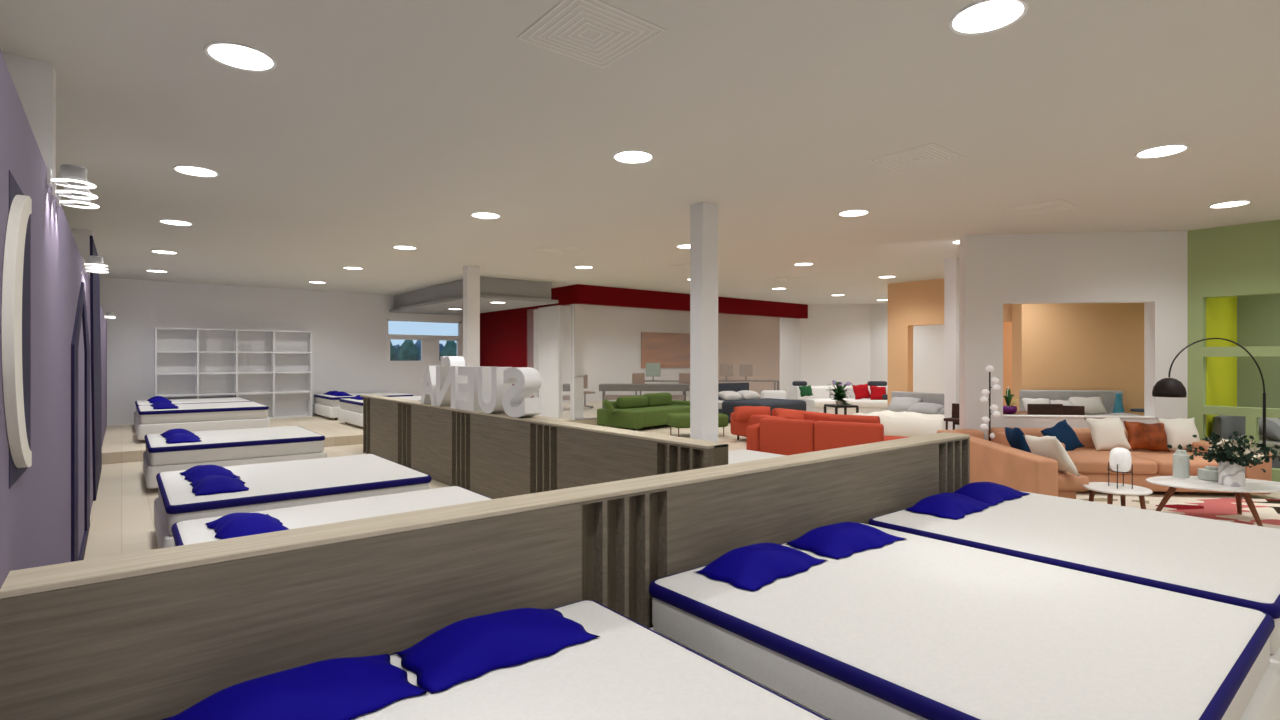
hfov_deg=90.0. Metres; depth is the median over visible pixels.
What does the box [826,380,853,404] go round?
table plant
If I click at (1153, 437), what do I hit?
cushion
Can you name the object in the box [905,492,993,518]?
pillow
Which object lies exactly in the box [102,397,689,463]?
platform
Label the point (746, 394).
pillow
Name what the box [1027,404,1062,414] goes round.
dining chair
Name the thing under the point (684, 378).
office chair
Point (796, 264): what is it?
recessed light
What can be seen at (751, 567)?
pillow
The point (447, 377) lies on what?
sign letter
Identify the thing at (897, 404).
pillow
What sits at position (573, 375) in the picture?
glass wall
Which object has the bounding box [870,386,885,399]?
cushion
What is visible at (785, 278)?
ceiling vent
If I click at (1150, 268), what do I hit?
wall
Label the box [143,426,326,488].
bed
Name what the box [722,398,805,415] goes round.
blanket
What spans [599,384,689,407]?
meeting table
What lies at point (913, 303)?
wall
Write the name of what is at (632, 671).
bed
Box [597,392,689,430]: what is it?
sofa
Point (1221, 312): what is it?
wall
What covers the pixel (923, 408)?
pillow
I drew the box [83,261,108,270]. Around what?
wall lamp
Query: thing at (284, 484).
bed
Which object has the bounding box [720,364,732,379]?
monitor
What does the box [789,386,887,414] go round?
curved sofa
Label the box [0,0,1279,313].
ceiling
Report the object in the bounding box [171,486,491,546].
bed
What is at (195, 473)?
pillow
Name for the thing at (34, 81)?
pillar
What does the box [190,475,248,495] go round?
pillow
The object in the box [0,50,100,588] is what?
wall
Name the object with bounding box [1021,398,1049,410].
pillow
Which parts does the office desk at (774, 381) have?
leg frame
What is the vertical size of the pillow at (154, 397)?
0.108 m
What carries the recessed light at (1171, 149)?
in the ceiling
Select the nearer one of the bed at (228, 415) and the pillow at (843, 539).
the pillow at (843, 539)
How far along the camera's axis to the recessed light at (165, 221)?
8.40 m
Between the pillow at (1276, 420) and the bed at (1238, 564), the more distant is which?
the pillow at (1276, 420)
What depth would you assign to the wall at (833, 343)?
20.90 m
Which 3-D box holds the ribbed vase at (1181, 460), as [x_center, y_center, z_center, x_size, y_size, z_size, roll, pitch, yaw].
[5.695,1.091,6.738,0.141,0.290,0.141,0,0,-39]
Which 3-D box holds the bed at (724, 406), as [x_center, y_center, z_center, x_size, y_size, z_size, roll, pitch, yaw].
[2.998,1.130,16.955,1.900,0.980,2.120,0,0,-39]
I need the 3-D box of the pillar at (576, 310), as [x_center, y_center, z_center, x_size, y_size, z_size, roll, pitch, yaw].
[-1.541,-0.182,15.612,0.255,3.255,0.205,0,0,-39]
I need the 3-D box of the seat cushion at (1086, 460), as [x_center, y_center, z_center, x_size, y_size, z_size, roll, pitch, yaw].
[5.683,1.280,8.202,1.050,0.160,1.170,0,0,6]
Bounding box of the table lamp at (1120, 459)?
[1108,447,1132,488]
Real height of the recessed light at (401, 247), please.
0.010 m
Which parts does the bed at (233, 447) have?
border trim, mattress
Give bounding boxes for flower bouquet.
[1167,431,1279,472]
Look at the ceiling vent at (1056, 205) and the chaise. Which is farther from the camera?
the chaise
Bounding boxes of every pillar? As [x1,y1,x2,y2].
[2,53,55,177]
[70,228,92,276]
[463,266,479,365]
[570,304,583,419]
[690,202,717,441]
[944,257,958,429]
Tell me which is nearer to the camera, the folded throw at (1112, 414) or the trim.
the trim
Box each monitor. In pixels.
[646,363,659,380]
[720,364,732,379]
[740,364,752,379]
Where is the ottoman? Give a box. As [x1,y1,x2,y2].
[666,413,727,436]
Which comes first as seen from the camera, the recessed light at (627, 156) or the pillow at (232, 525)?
the pillow at (232, 525)
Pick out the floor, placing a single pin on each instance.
(122, 512)
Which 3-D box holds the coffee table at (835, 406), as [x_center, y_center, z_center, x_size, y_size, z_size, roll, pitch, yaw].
[5.150,1.385,16.400,0.630,0.470,0.630,0,0,-12]
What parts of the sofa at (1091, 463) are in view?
armrest, backrest, seat, armrest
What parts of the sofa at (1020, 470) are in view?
backrest, seat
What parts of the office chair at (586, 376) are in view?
backrest, seat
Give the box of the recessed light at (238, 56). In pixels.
[204,41,276,71]
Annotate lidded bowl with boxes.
[1198,466,1217,480]
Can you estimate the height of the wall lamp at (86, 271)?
0.095 m
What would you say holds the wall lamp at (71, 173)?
attached to the wall at (35, 512)
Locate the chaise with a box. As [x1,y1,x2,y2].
[760,390,786,398]
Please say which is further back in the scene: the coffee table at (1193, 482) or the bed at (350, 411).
the bed at (350, 411)
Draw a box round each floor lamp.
[980,365,1000,440]
[1152,338,1265,444]
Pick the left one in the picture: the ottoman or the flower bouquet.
the ottoman
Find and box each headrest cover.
[792,381,806,385]
[867,381,886,385]
[882,394,887,399]
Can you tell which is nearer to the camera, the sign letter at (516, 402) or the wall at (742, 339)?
the sign letter at (516, 402)
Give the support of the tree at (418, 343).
on the ground
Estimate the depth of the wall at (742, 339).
23.76 m
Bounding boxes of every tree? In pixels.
[390,340,396,360]
[394,344,399,360]
[396,340,417,360]
[414,340,420,360]
[439,343,443,360]
[440,341,456,355]
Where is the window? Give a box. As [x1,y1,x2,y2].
[386,318,461,360]
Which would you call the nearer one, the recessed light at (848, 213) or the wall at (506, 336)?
the recessed light at (848, 213)
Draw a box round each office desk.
[635,380,678,394]
[718,380,779,389]
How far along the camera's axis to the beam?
14.91 m
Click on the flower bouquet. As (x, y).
(1224, 450)
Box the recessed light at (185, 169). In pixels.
[172,165,218,177]
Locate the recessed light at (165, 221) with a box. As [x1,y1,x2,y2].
[158,219,192,225]
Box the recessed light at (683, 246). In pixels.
[676,244,689,248]
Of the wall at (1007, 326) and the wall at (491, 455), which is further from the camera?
the wall at (1007, 326)
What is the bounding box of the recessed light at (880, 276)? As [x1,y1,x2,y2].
[878,276,895,277]
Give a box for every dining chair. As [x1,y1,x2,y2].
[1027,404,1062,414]
[1063,405,1084,414]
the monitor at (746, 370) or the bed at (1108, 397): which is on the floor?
the bed at (1108, 397)
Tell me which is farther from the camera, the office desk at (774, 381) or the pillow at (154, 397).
the office desk at (774, 381)
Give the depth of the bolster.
9.62 m
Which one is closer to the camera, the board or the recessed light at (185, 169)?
the recessed light at (185, 169)
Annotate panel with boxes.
[90,235,101,500]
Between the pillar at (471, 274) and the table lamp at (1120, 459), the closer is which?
the table lamp at (1120, 459)
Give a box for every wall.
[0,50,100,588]
[0,432,969,719]
[99,277,689,425]
[360,395,727,498]
[480,284,807,397]
[539,305,562,417]
[573,375,596,419]
[718,314,779,398]
[780,305,869,398]
[870,303,943,392]
[888,278,1011,405]
[959,231,1187,439]
[1003,322,1011,405]
[1012,303,1143,415]
[1188,220,1279,481]
[1206,296,1236,436]
[1237,294,1279,418]
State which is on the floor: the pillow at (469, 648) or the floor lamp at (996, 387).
the floor lamp at (996, 387)
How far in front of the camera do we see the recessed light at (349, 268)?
12.63 m
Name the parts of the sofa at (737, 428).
backrest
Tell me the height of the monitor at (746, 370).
0.560 m
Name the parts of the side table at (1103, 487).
leg, leg, leg, leg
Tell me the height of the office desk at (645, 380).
0.740 m
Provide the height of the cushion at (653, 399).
0.340 m
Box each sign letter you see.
[420,366,435,405]
[436,356,467,408]
[458,366,486,411]
[478,367,511,412]
[502,367,541,416]
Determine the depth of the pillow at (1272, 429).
8.71 m
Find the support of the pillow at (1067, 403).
on the bed at (1108, 397)
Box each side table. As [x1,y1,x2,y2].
[1082,482,1152,508]
[1130,408,1143,411]
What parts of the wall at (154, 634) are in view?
panel, panel, panel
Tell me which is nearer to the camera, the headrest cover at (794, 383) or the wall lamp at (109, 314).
the wall lamp at (109, 314)
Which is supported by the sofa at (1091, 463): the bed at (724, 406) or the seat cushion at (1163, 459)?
the seat cushion at (1163, 459)
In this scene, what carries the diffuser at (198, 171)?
attached to the recessed light at (185, 169)
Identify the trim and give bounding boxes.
[1003,415,1160,417]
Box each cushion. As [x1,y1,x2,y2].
[603,399,614,413]
[616,395,647,408]
[643,392,671,406]
[666,413,727,427]
[733,406,770,421]
[775,410,805,419]
[799,385,812,396]
[852,383,869,399]
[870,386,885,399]
[1004,427,1030,452]
[1023,435,1080,476]
[1041,419,1084,450]
[1058,472,1088,491]
[1066,448,1157,473]
[1084,416,1131,450]
[1107,449,1217,474]
[1124,421,1169,451]
[1156,417,1199,450]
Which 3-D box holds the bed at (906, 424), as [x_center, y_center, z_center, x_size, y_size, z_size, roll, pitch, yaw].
[5.531,1.155,12.778,1.920,0.930,2.100,0,0,-39]
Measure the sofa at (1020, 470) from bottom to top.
0.590 m
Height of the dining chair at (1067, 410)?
0.900 m
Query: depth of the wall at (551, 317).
16.11 m
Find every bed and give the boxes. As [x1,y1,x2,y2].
[134,397,251,428]
[136,402,269,439]
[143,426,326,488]
[154,454,431,548]
[161,600,827,719]
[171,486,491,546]
[313,392,412,419]
[338,396,420,426]
[649,523,1279,719]
[718,382,805,421]
[728,449,786,463]
[853,391,943,436]
[868,491,1279,677]
[1019,390,1122,414]
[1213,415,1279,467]
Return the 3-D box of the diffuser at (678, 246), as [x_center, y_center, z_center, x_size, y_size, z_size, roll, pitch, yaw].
[0.758,-1.808,10.187,0.332,0.003,0.332,0,0,-39]
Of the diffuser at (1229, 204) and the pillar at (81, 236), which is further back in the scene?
the pillar at (81, 236)
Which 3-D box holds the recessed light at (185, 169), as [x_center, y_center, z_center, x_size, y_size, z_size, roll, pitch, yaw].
[-4.251,-1.805,6.131,0.372,0.010,0.372,0,0,-39]
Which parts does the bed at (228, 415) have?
mattress, border trim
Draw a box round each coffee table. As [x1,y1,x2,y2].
[824,404,858,414]
[1146,476,1279,525]
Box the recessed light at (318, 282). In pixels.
[309,281,325,283]
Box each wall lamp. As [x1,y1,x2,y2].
[47,164,96,188]
[52,180,97,199]
[56,191,98,208]
[82,256,107,266]
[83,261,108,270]
[85,266,108,273]
[104,312,114,317]
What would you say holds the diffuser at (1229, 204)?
attached to the recessed light at (1229, 204)
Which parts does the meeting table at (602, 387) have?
leg frame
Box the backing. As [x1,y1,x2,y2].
[9,170,30,488]
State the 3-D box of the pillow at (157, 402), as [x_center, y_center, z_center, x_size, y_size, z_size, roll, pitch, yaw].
[-9.153,0.830,12.288,0.390,0.108,0.675,0,0,-42]
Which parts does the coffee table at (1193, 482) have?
leg, leg, leg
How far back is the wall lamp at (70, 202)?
3.24 m
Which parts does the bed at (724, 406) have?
frame, headboard, mattress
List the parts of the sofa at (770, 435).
armrest, backrest, backrest, seat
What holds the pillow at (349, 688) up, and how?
on the bed at (632, 671)
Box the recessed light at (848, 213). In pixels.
[838,209,869,216]
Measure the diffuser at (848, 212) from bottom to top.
0.003 m
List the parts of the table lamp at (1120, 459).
globe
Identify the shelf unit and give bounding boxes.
[155,327,311,418]
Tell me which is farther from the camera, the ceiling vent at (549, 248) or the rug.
the ceiling vent at (549, 248)
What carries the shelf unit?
on the platform at (121, 444)
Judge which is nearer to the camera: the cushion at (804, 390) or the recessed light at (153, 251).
the recessed light at (153, 251)
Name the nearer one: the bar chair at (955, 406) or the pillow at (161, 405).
the bar chair at (955, 406)
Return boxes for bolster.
[830,414,879,422]
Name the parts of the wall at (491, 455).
panel, panel, panel, panel, panel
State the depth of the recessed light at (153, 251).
10.75 m
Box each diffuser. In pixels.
[152,251,175,253]
[161,220,190,224]
[175,167,216,175]
[677,245,689,247]
[840,210,867,215]
[1211,201,1248,207]
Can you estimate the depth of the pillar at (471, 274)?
12.38 m
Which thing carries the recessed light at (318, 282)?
in the ceiling
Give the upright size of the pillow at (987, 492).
0.108 m
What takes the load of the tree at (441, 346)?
on the ground
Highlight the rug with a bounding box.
[1076,495,1279,528]
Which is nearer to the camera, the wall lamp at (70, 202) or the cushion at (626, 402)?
the wall lamp at (70, 202)
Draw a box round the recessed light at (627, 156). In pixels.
[612,150,653,163]
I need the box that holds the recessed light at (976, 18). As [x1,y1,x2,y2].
[948,0,1028,34]
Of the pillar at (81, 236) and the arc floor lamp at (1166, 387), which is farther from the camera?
the pillar at (81, 236)
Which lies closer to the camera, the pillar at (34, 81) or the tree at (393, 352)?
the pillar at (34, 81)
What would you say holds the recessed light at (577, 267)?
in the ceiling
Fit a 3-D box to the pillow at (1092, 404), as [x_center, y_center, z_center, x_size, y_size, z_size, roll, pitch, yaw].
[8.331,0.842,11.930,0.614,0.303,0.236,0,0,6]
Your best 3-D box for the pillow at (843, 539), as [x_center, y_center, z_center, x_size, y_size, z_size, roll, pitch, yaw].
[1.194,1.010,3.721,0.675,0.098,0.391,0,0,-36]
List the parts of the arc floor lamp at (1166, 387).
lamp shade, arm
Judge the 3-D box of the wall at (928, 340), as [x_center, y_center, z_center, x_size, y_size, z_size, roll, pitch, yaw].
[10.124,-0.095,17.849,0.200,3.430,22.000,0,0,-39]
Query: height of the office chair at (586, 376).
1.000 m
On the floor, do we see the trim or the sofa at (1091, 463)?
the sofa at (1091, 463)
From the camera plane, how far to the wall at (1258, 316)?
10.15 m
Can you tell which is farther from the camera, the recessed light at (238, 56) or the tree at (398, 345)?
the tree at (398, 345)
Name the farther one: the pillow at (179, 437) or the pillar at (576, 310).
the pillar at (576, 310)
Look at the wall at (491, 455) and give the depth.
6.89 m
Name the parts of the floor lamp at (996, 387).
globe, globe, globe, globe, globe, globe, globe, globe, globe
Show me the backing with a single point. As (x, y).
(15, 473)
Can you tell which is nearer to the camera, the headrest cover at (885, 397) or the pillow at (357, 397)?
the pillow at (357, 397)
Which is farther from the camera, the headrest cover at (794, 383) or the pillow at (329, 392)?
the headrest cover at (794, 383)
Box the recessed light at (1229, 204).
[1208,200,1251,208]
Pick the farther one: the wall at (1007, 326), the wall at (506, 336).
the wall at (506, 336)
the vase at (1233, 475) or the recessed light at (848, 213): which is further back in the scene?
the recessed light at (848, 213)
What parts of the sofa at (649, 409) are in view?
backrest, seat, armrest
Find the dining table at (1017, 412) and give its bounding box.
[1003,411,1026,414]
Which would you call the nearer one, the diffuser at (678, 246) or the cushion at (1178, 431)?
the cushion at (1178, 431)
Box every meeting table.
[538,384,569,399]
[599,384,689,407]
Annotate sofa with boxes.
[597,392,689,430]
[731,408,830,439]
[746,418,908,454]
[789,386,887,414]
[937,429,1088,498]
[988,427,1271,493]
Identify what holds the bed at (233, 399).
on the platform at (121, 444)
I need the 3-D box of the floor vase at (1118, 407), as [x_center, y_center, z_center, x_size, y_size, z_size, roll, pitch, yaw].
[8.937,1.120,11.947,0.240,1.000,0.240,0,0,-39]
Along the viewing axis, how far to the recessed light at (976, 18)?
3.37 m
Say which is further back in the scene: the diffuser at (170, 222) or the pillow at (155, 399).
the pillow at (155, 399)
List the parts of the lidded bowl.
lid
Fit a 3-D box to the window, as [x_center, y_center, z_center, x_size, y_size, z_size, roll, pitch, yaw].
[-6.253,-0.570,18.574,2.220,1.180,0.100,0,0,-39]
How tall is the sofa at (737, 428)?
0.620 m
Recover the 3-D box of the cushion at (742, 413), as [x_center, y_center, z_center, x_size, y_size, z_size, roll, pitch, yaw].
[2.200,1.062,12.546,0.734,0.316,0.289,0,0,9]
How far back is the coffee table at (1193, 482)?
6.35 m
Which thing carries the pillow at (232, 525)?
on the bed at (194, 531)
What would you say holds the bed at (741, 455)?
on the floor
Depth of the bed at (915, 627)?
2.48 m
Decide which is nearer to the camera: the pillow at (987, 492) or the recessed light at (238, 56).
the recessed light at (238, 56)
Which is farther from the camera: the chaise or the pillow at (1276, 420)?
the chaise
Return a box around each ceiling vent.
[516,0,666,68]
[533,244,583,253]
[768,276,803,280]
[867,143,964,172]
[1006,199,1079,215]
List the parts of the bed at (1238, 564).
border trim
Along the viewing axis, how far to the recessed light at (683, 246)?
10.18 m
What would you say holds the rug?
on the floor
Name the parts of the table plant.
pot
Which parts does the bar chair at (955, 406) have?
seat, backrest, panel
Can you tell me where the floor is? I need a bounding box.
[84,421,1279,559]
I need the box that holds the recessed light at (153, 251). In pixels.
[151,250,177,253]
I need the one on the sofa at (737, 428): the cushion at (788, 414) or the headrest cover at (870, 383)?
the cushion at (788, 414)
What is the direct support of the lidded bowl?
on the coffee table at (1193, 482)
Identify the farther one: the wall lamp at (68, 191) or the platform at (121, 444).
the platform at (121, 444)
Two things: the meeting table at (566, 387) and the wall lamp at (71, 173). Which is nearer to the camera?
the wall lamp at (71, 173)
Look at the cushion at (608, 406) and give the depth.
14.55 m
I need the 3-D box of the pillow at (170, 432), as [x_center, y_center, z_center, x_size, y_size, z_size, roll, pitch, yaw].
[-6.454,1.005,8.954,0.390,0.108,0.675,0,0,-42]
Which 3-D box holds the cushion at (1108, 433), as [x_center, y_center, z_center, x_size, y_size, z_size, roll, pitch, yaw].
[6.223,0.982,8.515,0.520,0.455,0.236,0,0,3]
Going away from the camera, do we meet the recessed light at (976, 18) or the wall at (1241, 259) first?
the recessed light at (976, 18)
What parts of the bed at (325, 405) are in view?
mattress, border trim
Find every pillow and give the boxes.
[147,396,167,401]
[149,398,171,403]
[150,401,175,406]
[153,403,177,409]
[160,428,197,437]
[163,654,426,719]
[166,433,201,443]
[180,465,239,482]
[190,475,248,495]
[205,512,288,539]
[324,391,338,394]
[332,391,352,395]
[350,395,362,399]
[394,608,600,692]
[696,543,827,590]
[718,391,743,399]
[737,390,761,398]
[786,522,905,558]
[886,397,921,411]
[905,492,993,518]
[906,403,943,413]
[953,482,1030,504]
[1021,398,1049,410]
[1050,400,1072,405]
[1068,397,1106,413]
[1259,417,1279,441]
[1261,417,1279,425]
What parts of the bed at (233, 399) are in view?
mattress, border trim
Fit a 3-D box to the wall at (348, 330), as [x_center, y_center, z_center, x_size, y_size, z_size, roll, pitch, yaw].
[-4.352,-0.095,20.152,19.800,3.430,0.200,0,0,-39]
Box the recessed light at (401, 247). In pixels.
[393,245,416,249]
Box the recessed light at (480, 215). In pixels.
[470,212,500,218]
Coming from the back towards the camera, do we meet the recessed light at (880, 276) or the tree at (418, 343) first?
the tree at (418, 343)
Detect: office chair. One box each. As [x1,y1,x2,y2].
[584,375,595,408]
[632,373,644,394]
[679,373,689,384]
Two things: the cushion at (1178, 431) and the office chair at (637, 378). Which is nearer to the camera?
the cushion at (1178, 431)
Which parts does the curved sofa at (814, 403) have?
backrest, seat, backrest, backrest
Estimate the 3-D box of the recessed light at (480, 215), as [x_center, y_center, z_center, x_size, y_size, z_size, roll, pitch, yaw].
[-1.931,-1.805,8.010,0.372,0.010,0.372,0,0,-39]
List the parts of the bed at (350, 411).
border trim, mattress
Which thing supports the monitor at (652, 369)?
on the office desk at (645, 380)
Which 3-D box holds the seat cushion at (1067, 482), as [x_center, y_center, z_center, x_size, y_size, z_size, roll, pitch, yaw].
[4.545,1.285,7.753,0.460,0.170,2.260,0,0,6]
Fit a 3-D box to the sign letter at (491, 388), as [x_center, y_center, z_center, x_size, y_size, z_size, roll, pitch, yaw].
[-1.698,0.350,7.484,0.200,0.540,0.490,0,0,-39]
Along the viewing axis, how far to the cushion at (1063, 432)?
8.51 m
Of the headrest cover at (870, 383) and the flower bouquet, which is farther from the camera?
the headrest cover at (870, 383)
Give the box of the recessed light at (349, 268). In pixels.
[343,267,362,269]
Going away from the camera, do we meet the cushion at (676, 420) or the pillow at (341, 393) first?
the cushion at (676, 420)
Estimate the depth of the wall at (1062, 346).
12.39 m
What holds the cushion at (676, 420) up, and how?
on the ottoman
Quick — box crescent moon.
[2,195,31,467]
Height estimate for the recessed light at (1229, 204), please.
0.010 m
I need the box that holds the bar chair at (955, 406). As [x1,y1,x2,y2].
[944,403,958,429]
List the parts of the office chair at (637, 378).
backrest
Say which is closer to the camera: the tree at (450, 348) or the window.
the window
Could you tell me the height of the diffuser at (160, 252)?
0.003 m
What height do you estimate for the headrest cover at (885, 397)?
0.140 m
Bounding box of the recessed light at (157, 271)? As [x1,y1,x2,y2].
[145,270,167,272]
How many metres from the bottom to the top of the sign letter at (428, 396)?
0.540 m
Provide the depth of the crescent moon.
1.81 m
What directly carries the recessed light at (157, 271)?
in the ceiling
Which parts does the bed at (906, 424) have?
headboard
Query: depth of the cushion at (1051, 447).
6.70 m
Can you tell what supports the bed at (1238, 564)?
on the floor
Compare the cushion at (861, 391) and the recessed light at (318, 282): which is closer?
the recessed light at (318, 282)
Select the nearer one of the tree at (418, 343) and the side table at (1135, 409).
the side table at (1135, 409)
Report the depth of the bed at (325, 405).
15.86 m
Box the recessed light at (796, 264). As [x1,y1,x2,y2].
[794,263,813,265]
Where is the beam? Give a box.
[389,276,557,315]
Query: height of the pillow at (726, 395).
0.240 m
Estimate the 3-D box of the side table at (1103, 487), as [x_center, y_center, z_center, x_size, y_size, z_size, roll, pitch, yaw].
[4.823,1.455,6.477,0.574,0.335,0.574,0,0,6]
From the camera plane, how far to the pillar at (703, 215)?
7.40 m
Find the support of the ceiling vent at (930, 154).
in the ceiling
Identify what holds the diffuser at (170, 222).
attached to the recessed light at (165, 221)
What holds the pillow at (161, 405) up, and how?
on the bed at (228, 415)
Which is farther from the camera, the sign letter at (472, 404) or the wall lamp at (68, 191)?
the sign letter at (472, 404)
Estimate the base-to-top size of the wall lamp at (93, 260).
0.095 m
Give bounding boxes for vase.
[1113,393,1124,412]
[1172,449,1189,477]
[1218,460,1244,486]
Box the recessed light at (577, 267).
[574,266,592,268]
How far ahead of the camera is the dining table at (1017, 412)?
10.17 m
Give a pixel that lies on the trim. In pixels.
(1060, 416)
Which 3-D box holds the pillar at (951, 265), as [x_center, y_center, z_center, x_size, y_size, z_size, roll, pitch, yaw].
[5.581,-0.095,11.394,0.255,3.430,0.205,0,0,-39]
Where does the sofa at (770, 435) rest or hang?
on the floor
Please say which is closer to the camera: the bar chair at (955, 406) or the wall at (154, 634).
the wall at (154, 634)
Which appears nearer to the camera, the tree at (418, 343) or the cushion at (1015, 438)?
the cushion at (1015, 438)
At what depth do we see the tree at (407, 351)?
58.98 m
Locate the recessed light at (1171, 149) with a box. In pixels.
[1134,144,1189,158]
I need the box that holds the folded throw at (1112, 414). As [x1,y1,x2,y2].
[1104,413,1141,415]
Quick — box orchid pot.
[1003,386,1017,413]
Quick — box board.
[641,332,689,367]
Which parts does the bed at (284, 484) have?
border trim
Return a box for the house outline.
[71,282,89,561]
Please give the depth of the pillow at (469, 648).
2.26 m

